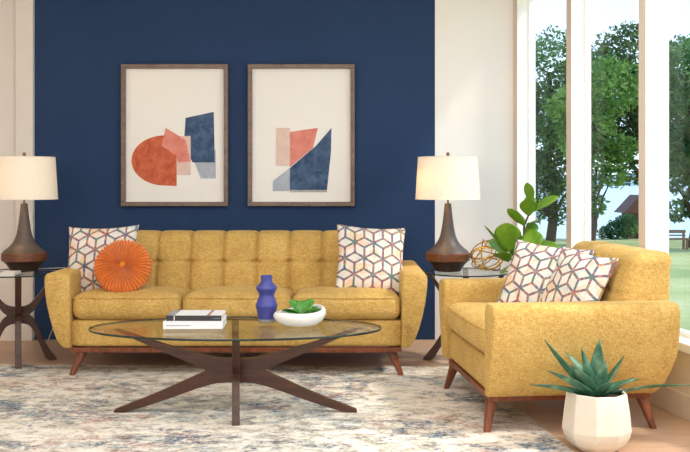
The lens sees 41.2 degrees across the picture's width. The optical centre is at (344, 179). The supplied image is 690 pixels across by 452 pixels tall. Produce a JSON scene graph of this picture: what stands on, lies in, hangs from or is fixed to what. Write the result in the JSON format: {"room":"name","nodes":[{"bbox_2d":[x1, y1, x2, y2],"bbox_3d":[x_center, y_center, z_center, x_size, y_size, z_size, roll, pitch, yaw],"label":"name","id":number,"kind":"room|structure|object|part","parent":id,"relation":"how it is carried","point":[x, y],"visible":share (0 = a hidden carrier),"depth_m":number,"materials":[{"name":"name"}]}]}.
{"room":"living room","nodes":[
{"label":"living room","id":0,"kind":"room"},
{"bbox_2d":[0,0,535,339],"bbox_3d":[-0.975,-0.180,6.560,4.650,2.620,0.120,0,0,0],"label":"wall","id":1,"kind":"structure","parent":0,"point":[81,47],"depth_m":6.50,"materials":[{"name":"blue paint"}]},
{"bbox_2d":[0,326,32,340],"bbox_3d":[-2.749,1.080,6.462,1.102,0.100,0.014,0,0,0],"label":"baseboard","id":2,"kind":"structure","parent":1,"relation":"attached to","point":[8,334],"depth_m":6.46,"materials":[{"name":"beige paint"}]},
{"bbox_2d":[16,0,33,339],"bbox_3d":[-2.261,-0.180,6.485,0.122,2.620,0.030,0,0,0],"label":"trim","id":3,"kind":"structure","parent":1,"relation":"attached to","point":[24,8],"depth_m":6.47,"materials":[{"name":"beige paint"}]},
{"bbox_2d":[121,64,228,205],"bbox_3d":[-1.200,-0.316,6.478,0.753,1.000,0.045,0,0,0],"label":"picture","id":4,"kind":"object","parent":1,"relation":"attached to","point":[175,117],"visible":1,"depth_m":6.49,"materials":[{"name":"beige paper"}]},
{"bbox_2d":[248,64,354,205],"bbox_3d":[-0.308,-0.316,6.478,0.753,1.000,0.045,0,0,0],"label":"picture","id":5,"kind":"object","parent":1,"relation":"attached to","point":[301,117],"visible":1,"depth_m":6.49,"materials":[{"name":"beige paper"}]},
{"bbox_2d":[513,0,527,235],"bbox_3d":[1.260,-0.260,6.472,0.127,2.060,0.078,0,0,-11],"label":"trim","id":6,"kind":"structure","parent":1,"relation":"attached to","point":[520,7],"depth_m":6.43,"materials":[{"name":"white paint"}]},
{"bbox_2d":[0,340,689,451],"bbox_3d":[-0.207,1.160,2.510,6.185,0.060,8.220,0,0,0],"label":"floor","id":7,"kind":"structure","parent":0,"point":[672,433],"depth_m":5.62,"materials":[{"name":"brown wood"}]},
{"bbox_2d":[0,269,59,368],"bbox_3d":[-2.030,0.851,5.700,0.536,0.558,0.536,0,0,-20],"label":"side table","id":8,"kind":"object","parent":7,"relation":"on","point":[17,314],"visible":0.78,"depth_m":5.66,"materials":[{"name":"brown wood"}]},
{"bbox_3d":[-2.146,0.855,5.658,0.247,0.550,0.036,0,0,-20],"label":"leg","id":9,"kind":"part","parent":8,"relation":"part of","materials":[{"name":"brown wood"}]},
{"bbox_2d":[0,271,20,275],"bbox_3d":[-2.068,0.563,5.547,0.175,0.018,0.135,0,0,-3],"label":"book","id":10,"kind":"object","parent":8,"relation":"on","point":[2,273],"visible":1,"depth_m":5.50,"materials":[{"name":"paper"}]},
{"bbox_3d":[-1.983,0.852,5.570,0.036,0.544,0.243,0,0,-20],"label":"leg","id":11,"kind":"part","parent":8,"relation":"part of","materials":[{"name":"brown wood"}]},
{"bbox_3d":[-2.030,0.576,5.700,0.536,0.008,0.536,0,0,-20],"label":"glass","id":12,"kind":"part","parent":8,"relation":"part of","materials":[{"name":"white"}]},
{"bbox_2d":[0,152,64,343],"bbox_3d":[-1.985,0.476,5.845,0.414,1.304,0.562,0,0,28],"label":"table lamp","id":13,"kind":"object","parent":8,"relation":"on","point":[24,177],"visible":0.98,"depth_m":5.66,"materials":[{"name":"brown wood"}]},
{"bbox_3d":[-2.020,-0.012,5.780,0.409,0.264,0.409,0,0,0],"label":"lamp shade","id":14,"kind":"part","parent":13,"relation":"part of","materials":[{"name":"white fabric"}]},
{"bbox_3d":[-1.873,0.845,6.028,0.250,0.566,0.348,0,0,-9],"label":"power cord","id":15,"kind":"part","parent":13,"relation":"part of","materials":[{"name":"grey plastic"}]},
{"bbox_3d":[-1.914,0.855,5.742,0.246,0.550,0.036,0,0,-20],"label":"leg","id":16,"kind":"part","parent":8,"relation":"part of","materials":[{"name":"brown wood"}]},
{"bbox_2d":[0,364,573,451],"bbox_3d":[-0.930,1.127,3.560,4.340,0.006,4.120,0,0,0],"label":"area rug","id":17,"kind":"object","parent":7,"relation":"on","point":[43,408],"visible":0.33,"depth_m":4.36,"materials":[{"name":"beige carpet"}]},
{"bbox_2d":[88,316,381,425],"bbox_3d":[-0.530,0.918,4.450,1.416,0.412,0.690,0,0,0],"label":"coffee table","id":18,"kind":"object","parent":17,"relation":"on","point":[235,369],"visible":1,"depth_m":4.43,"materials":[{"name":"brown wood"}]},
{"bbox_3d":[-0.826,0.923,4.450,0.591,0.402,0.036,0,0,0],"label":"leg","id":19,"kind":"part","parent":18,"relation":"part of","materials":[{"name":"brown wood"}]},
{"bbox_2d":[163,315,226,328],"bbox_3d":[-0.729,0.694,4.490,0.284,0.036,0.211,0,0,-1],"label":"book","id":20,"kind":"object","parent":18,"relation":"on","point":[166,324],"visible":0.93,"depth_m":4.38,"materials":[{"name":"paper"}]},
{"bbox_2d":[166,310,225,320],"bbox_3d":[-0.726,0.663,4.496,0.266,0.027,0.189,0,0,0],"label":"book","id":21,"kind":"object","parent":20,"relation":"on","point":[174,315],"visible":1,"depth_m":4.40,"materials":[{"name":"paper"}]},
{"bbox_2d":[166,310,180,315],"bbox_3d":[-0.839,0.650,4.495,0.041,0.001,0.186,0,0,0],"label":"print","id":22,"kind":"object","parent":21,"relation":"on","point":[174,312],"depth_m":4.47},
{"bbox_3d":[-0.530,0.717,4.450,1.416,0.010,0.690,0,0,0],"label":"glass","id":23,"kind":"part","parent":18,"relation":"part of","materials":[{"name":"white"}]},
{"bbox_3d":[-0.550,0.923,4.610,0.036,0.402,0.288,0,0,-7],"label":"leg","id":24,"kind":"part","parent":18,"relation":"part of","materials":[{"name":"brown wood"}]},
{"bbox_3d":[-0.510,0.923,4.290,0.036,0.402,0.288,0,0,-7],"label":"leg","id":25,"kind":"part","parent":18,"relation":"part of","materials":[{"name":"brown wood"}]},
{"bbox_2d":[255,275,277,322],"bbox_3d":[-0.393,0.595,4.600,0.112,0.234,0.112,0,0,0],"label":"vase","id":26,"kind":"object","parent":18,"relation":"on","point":[266,305],"visible":0.97,"depth_m":4.56,"materials":[{"name":"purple ceramic"}]},
{"bbox_3d":[-0.234,0.923,4.450,0.591,0.402,0.036,0,0,0],"label":"leg","id":27,"kind":"part","parent":18,"relation":"part of","materials":[{"name":"brown wood"}]},
{"bbox_2d":[273,299,325,326],"bbox_3d":[-0.222,0.650,4.500,0.258,0.124,0.234,0,0,0],"label":"bowl","id":28,"kind":"object","parent":18,"relation":"on","point":[303,313],"visible":1,"depth_m":4.44,"materials":[{"name":"white ceramic"}]},
{"bbox_2d":[44,230,426,375],"bbox_3d":[-0.625,0.730,5.667,2.196,0.800,0.846,0,0,0],"label":"sofa","id":29,"kind":"object","parent":17,"relation":"on","point":[200,269],"visible":0.68,"depth_m":5.28,"materials":[{"name":"yellow fabric"}]},
{"bbox_3d":[-1.649,0.747,5.670,0.148,0.430,0.840,0,0,0],"label":"armrest","id":30,"kind":"part","parent":29,"relation":"part of","materials":[{"name":"yellow fabric"}]},
{"bbox_3d":[-1.542,1.057,5.316,0.111,0.134,0.058,0,0,-21],"label":"leg","id":31,"kind":"part","parent":29,"relation":"part of","materials":[{"name":"brown wood"}]},
{"bbox_2d":[68,225,138,291],"bbox_3d":[-1.478,0.488,5.561,0.455,0.430,0.187,0,0,4],"label":"throw pillow","id":32,"kind":"object","parent":29,"relation":"on","point":[85,244],"visible":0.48,"depth_m":5.54,"materials":[{"name":"fabric"}]},
{"bbox_2d":[93,239,152,292],"bbox_3d":[-1.305,0.512,5.400,0.341,0.322,0.211,0,0,-10],"label":"round pillow","id":33,"kind":"object","parent":29,"relation":"on","point":[121,266],"visible":1,"depth_m":5.35,"materials":[{"name":"orange fabric"}]},
{"bbox_2d":[73,286,191,319],"bbox_3d":[-1.258,0.737,5.537,0.629,0.197,0.586,0,0,0],"label":"seat cushion","id":34,"kind":"object","parent":29,"relation":"on","point":[149,302],"depth_m":5.26,"materials":[{"name":"yellow fabric"}]},
{"bbox_3d":[-0.625,0.883,5.670,1.908,0.157,0.784,0,0,0],"label":"seat","id":35,"kind":"part","parent":29,"relation":"part of","materials":[{"name":"yellow fabric"}]},
{"bbox_3d":[-0.625,0.550,5.926,1.894,0.440,0.307,0,0,0],"label":"backrest","id":36,"kind":"part","parent":29,"relation":"part of","materials":[{"name":"yellow fabric"}]},
{"bbox_2d":[183,286,294,319],"bbox_3d":[-0.625,0.737,5.537,0.629,0.197,0.586,0,0,0],"label":"seat cushion","id":37,"kind":"object","parent":29,"relation":"on","point":[236,300],"depth_m":5.26,"materials":[{"name":"yellow fabric"}]},
{"bbox_2d":[293,286,400,319],"bbox_3d":[0.008,0.737,5.537,0.629,0.197,0.586,0,0,0],"label":"seat cushion","id":38,"kind":"object","parent":29,"relation":"on","point":[344,303],"depth_m":5.26,"materials":[{"name":"yellow fabric"}]},
{"bbox_2d":[335,224,405,294],"bbox_3d":[0.155,0.482,5.559,0.459,0.433,0.184,0,0,-7],"label":"throw pillow","id":39,"kind":"object","parent":29,"relation":"on","point":[367,257],"visible":0.94,"depth_m":5.51,"materials":[{"name":"fabric"}]},
{"bbox_3d":[0.292,1.057,5.316,0.111,0.134,0.058,0,0,21],"label":"leg","id":40,"kind":"part","parent":29,"relation":"part of","materials":[{"name":"brown wood"}]},
{"bbox_3d":[0.399,0.747,5.670,0.148,0.430,0.840,0,0,0],"label":"armrest","id":41,"kind":"part","parent":29,"relation":"part of","materials":[{"name":"yellow fabric"}]},
{"bbox_2d":[439,241,679,431],"bbox_3d":[1.020,0.730,4.572,0.900,0.800,1.156,0,0,-6],"label":"armchair","id":42,"kind":"object","parent":17,"relation":"on","point":[501,349],"visible":0.82,"depth_m":4.05,"materials":[{"name":"yellow fabric"}]},
{"bbox_3d":[0.576,1.057,4.926,0.058,0.134,0.111,0,0,-27],"label":"leg","id":43,"kind":"part","parent":42,"relation":"part of","materials":[{"name":"brown wood"}]},
{"bbox_2d":[447,302,487,352],"bbox_3d":[0.864,0.737,4.556,0.586,0.197,0.856,0,0,-6],"label":"seat cushion","id":44,"kind":"object","parent":42,"relation":"on","point":[465,320],"depth_m":4.55,"materials":[{"name":"yellow fabric"}]},
{"bbox_3d":[1.000,0.883,4.570,0.792,0.157,0.868,0,0,-6],"label":"seat","id":45,"kind":"part","parent":42,"relation":"part of","materials":[{"name":"yellow fabric"}]},
{"bbox_3d":[0.949,0.753,5.072,0.848,0.418,0.148,0,0,-6],"label":"armrest","id":46,"kind":"part","parent":42,"relation":"part of","materials":[{"name":"yellow fabric"}]},
{"bbox_3d":[0.656,1.057,4.136,0.058,0.134,0.111,0,0,15],"label":"leg","id":47,"kind":"part","parent":42,"relation":"part of","materials":[{"name":"brown wood"}]},
{"bbox_2d":[496,239,594,302],"bbox_3d":[1.010,0.525,4.700,0.476,0.422,0.239,0,0,38],"label":"throw pillow","id":48,"kind":"object","parent":42,"relation":"on","point":[532,266],"visible":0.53,"depth_m":4.70,"materials":[{"name":"fabric"}]},
{"bbox_2d":[539,246,618,301],"bbox_3d":[1.105,0.520,4.420,0.192,0.377,0.412,0,0,-28],"label":"throw pillow","id":49,"kind":"object","parent":42,"relation":"on","point":[576,276],"visible":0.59,"depth_m":4.36,"materials":[{"name":"fabric"}]},
{"bbox_3d":[1.051,0.753,4.069,0.848,0.418,0.148,0,0,-6],"label":"armrest","id":50,"kind":"part","parent":42,"relation":"part of","materials":[{"name":"yellow fabric"}]},
{"bbox_3d":[1.315,0.550,4.602,0.307,0.440,0.854,0,0,-6],"label":"backrest","id":51,"kind":"part","parent":42,"relation":"part of","materials":[{"name":"yellow fabric"}]},
{"bbox_3d":[1.374,1.060,4.209,0.058,0.140,0.111,0,0,-27],"label":"leg","id":52,"kind":"part","parent":42,"relation":"part of","materials":[{"name":"brown wood"}]},
{"bbox_2d":[423,267,507,359],"bbox_3d":[0.755,0.851,5.740,0.536,0.558,0.536,0,0,7],"label":"side table","id":53,"kind":"object","parent":7,"relation":"on","point":[432,352],"visible":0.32,"depth_m":5.75,"materials":[{"name":"brown wood"}]},
{"bbox_3d":[0.623,0.855,5.756,0.265,0.550,0.036,0,0,7],"label":"leg","id":54,"kind":"part","parent":53,"relation":"part of","materials":[{"name":"brown wood"}]},
{"bbox_2d":[415,152,480,271],"bbox_3d":[0.648,0.198,5.780,0.414,0.748,0.414,0,0,0],"label":"table lamp","id":55,"kind":"object","parent":53,"relation":"on","point":[447,177],"visible":1,"depth_m":5.65,"materials":[{"name":"white fabric"}]},
{"bbox_3d":[0.648,-0.012,5.780,0.409,0.264,0.409,0,0,0],"label":"lamp shade","id":56,"kind":"part","parent":55,"relation":"part of","materials":[{"name":"white fabric"}]},
{"bbox_3d":[0.772,0.855,5.878,0.036,0.550,0.243,0,0,7],"label":"leg","id":57,"kind":"part","parent":53,"relation":"part of","materials":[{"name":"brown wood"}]},
{"bbox_3d":[0.755,0.576,5.740,0.536,0.008,0.536,0,0,7],"label":"glass","id":58,"kind":"part","parent":53,"relation":"part of","materials":[{"name":"white"}]},
{"bbox_2d":[469,238,503,270],"bbox_3d":[0.883,0.461,5.658,0.241,0.201,0.245,0,0,0],"label":"orb","id":59,"kind":"object","parent":53,"relation":"on","point":[485,246],"visible":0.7,"depth_m":5.61,"materials":[{"name":"gold metal"}]},
{"bbox_2d":[484,183,558,272],"bbox_3d":[1.055,0.573,5.455,0.328,1.114,0.331,0,0,-38],"label":"fig","id":60,"kind":"object","parent":7,"relation":"on","point":[505,235],"visible":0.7,"depth_m":5.43,"materials":[{"name":"green plant"}]},
{"bbox_3d":[1.030,0.511,5.450,0.154,0.762,0.020,0,0,0],"label":"stem","id":61,"kind":"part","parent":60,"relation":"part of","materials":[{"name":"green plant"}]},
{"bbox_2d":[562,386,631,451],"bbox_3d":[1.055,1.008,3.862,0.281,0.243,0.281,0,0,0],"label":"pot","id":62,"kind":"object","parent":7,"relation":"on","point":[594,420],"depth_m":3.76,"materials":[{"name":"white ceramic"}]},
{"bbox_2d":[530,339,689,451],"bbox_3d":[1.115,0.897,3.860,0.703,0.467,0.285,0,0,0],"label":"agave","id":63,"kind":"object","parent":7,"relation":"on","point":[596,413],"visible":1,"depth_m":3.78,"materials":[{"name":"ceramic"}]},
{"bbox_2d":[664,351,689,394],"bbox_3d":[2.056,0.973,2.428,0.127,0.315,8.325,0,0,-11],"label":"wall","id":64,"kind":"structure","parent":0,"point":[680,372],"depth_m":4.38,"materials":[{"name":"beige paint"}]},
{"bbox_2d":[528,0,533,222],"bbox_3d":[1.382,-0.260,6.053,0.040,2.060,0.804,0,0,-11],"label":"window","id":65,"kind":"structure","parent":64,"relation":"in","point":[530,2],"depth_m":6.43,"materials":[{"name":"white paint"}]},
{"bbox_2d":[566,0,583,248],"bbox_3d":[1.429,-0.260,5.615,0.127,2.060,0.072,0,0,-11],"label":"trim","id":66,"kind":"structure","parent":64,"relation":"attached to","point":[574,9],"depth_m":5.58,"materials":[{"name":"white paint"}]},
{"bbox_2d":[584,0,590,240],"bbox_3d":[1.551,-0.260,5.193,0.040,2.060,0.804,0,0,-11],"label":"window","id":67,"kind":"structure","parent":64,"relation":"in","point":[587,3],"depth_m":5.58,"materials":[{"name":"white paint"}]},
{"bbox_2d":[639,0,659,250],"bbox_3d":[1.598,-0.260,4.756,0.127,2.060,0.072,0,0,-11],"label":"trim","id":68,"kind":"structure","parent":64,"relation":"attached to","point":[649,10],"depth_m":4.72,"materials":[{"name":"white paint"}]},
{"bbox_2d":[648,386,689,421],"bbox_3d":[1.978,1.070,2.454,0.016,0.120,8.205,0,0,-11],"label":"baseboard","id":69,"kind":"structure","parent":64,"relation":"attached to","point":[676,402],"depth_m":4.43,"materials":[{"name":"beige paint"}]},
{"bbox_2d":[660,0,689,337],"bbox_3d":[1.720,-0.260,4.334,0.040,2.060,0.804,0,0,-11],"label":"window","id":70,"kind":"structure","parent":64,"relation":"in","point":[664,4],"depth_m":4.71,"materials":[{"name":"white paint"}]},
{"bbox_2d":[678,336,689,353],"bbox_3d":[2.062,0.792,2.424,0.177,0.045,8.315,0,0,-11],"label":"trim","id":71,"kind":"structure","parent":64,"relation":"attached to","point":[684,343],"depth_m":4.35,"materials":[{"name":"white paint"}]},
{"label":"outside","id":72,"kind":"structure","parent":0,"visible":0},
{"bbox_2d":[592,173,681,185],"bbox_3d":[130.000,-0.664,667.500,560.000,9.588,55.000,0,0,0],"label":"shore","id":73,"kind":"structure","parent":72,"point":[632,181],"depth_m":645.12,"materials":[{"name":"green plant"}]},
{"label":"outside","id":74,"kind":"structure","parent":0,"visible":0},
{"bbox_2d":[536,186,689,237],"bbox_3d":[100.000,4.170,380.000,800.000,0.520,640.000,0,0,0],"label":"lake","id":75,"kind":"structure","parent":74,"point":[616,196],"depth_m":107.16,"materials":[{"name":"liquid"}]},
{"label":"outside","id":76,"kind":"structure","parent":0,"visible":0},
{"bbox_2d":[543,237,689,330],"bbox_3d":[5.000,2.680,21.000,130.000,2.600,82.000,0,0,0],"label":"lawn","id":77,"kind":"structure","parent":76,"point":[679,290],"depth_m":23.38,"materials":[{"name":"green plant"}]},
{"bbox_2d":[536,24,627,241],"bbox_3d":[11.028,-2.470,50.598,8.888,11.721,6.453,0,0,0],"label":"shade tree","id":78,"kind":"object","parent":77,"relation":"on","point":[546,167],"visible":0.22,"depth_m":49.35,"materials":[{"name":"green plant"}]},
{"bbox_2d":[540,53,638,240],"bbox_3d":[12.123,-1.454,43.881,4.927,9.208,3.662,0,0,-22],"label":"shade tree","id":79,"kind":"object","parent":77,"relation":"on","point":[606,148],"visible":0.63,"depth_m":43.54,"materials":[{"name":"green plant"}]},
{"bbox_2d":[596,213,638,238],"bbox_3d":[16.142,2.841,53.989,2.765,1.794,1.837,0,0,0],"label":"bush","id":80,"kind":"object","parent":77,"relation":"on","point":[618,223],"visible":0.96,"depth_m":53.74,"materials":[{"name":"green plant"}]},
{"bbox_2d":[614,195,638,238],"bbox_3d":[18.131,2.300,57.000,2.300,2.750,2.100,0,0,0],"label":"boathouse","id":81,"kind":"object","parent":77,"relation":"on","point":[630,205],"visible":0.24,"depth_m":56.30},
{"bbox_2d":[591,19,689,185],"bbox_3d":[17.553,-2.853,51.907,8.857,12.644,5.763,0,0,0],"label":"shade tree","id":82,"kind":"object","parent":77,"relation":"on","point":[627,124],"visible":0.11,"depth_m":51.54,"materials":[{"name":"green plant"}]},
{"bbox_2d":[634,33,689,247],"bbox_3d":[15.886,-1.721,40.093,6.322,9.466,4.325,0,0,12],"label":"shade tree","id":83,"kind":"object","parent":77,"relation":"on","point":[679,139],"visible":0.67,"depth_m":39.59,"materials":[{"name":"green plant"}]},
{"bbox_2d":[669,230,689,249],"bbox_3d":[13.659,2.483,38.015,1.100,0.820,0.430,0,0,-6],"label":"bench","id":84,"kind":"object","parent":77,"relation":"on","point":[683,232],"visible":0.52,"depth_m":38.17,"materials":[{"name":"brown wood"}]},
{"bbox_3d":[13.640,2.203,38.204,1.100,0.260,0.050,0,0,-6],"label":"backrest","id":85,"kind":"part","parent":84,"relation":"part of","materials":[{"name":"brown wood"}]},
{"bbox_3d":[13.660,2.443,38.000,1.100,0.060,0.400,0,0,-6],"label":"seat","id":86,"kind":"part","parent":84,"relation":"part of","materials":[{"name":"brown wood"}]}
]}

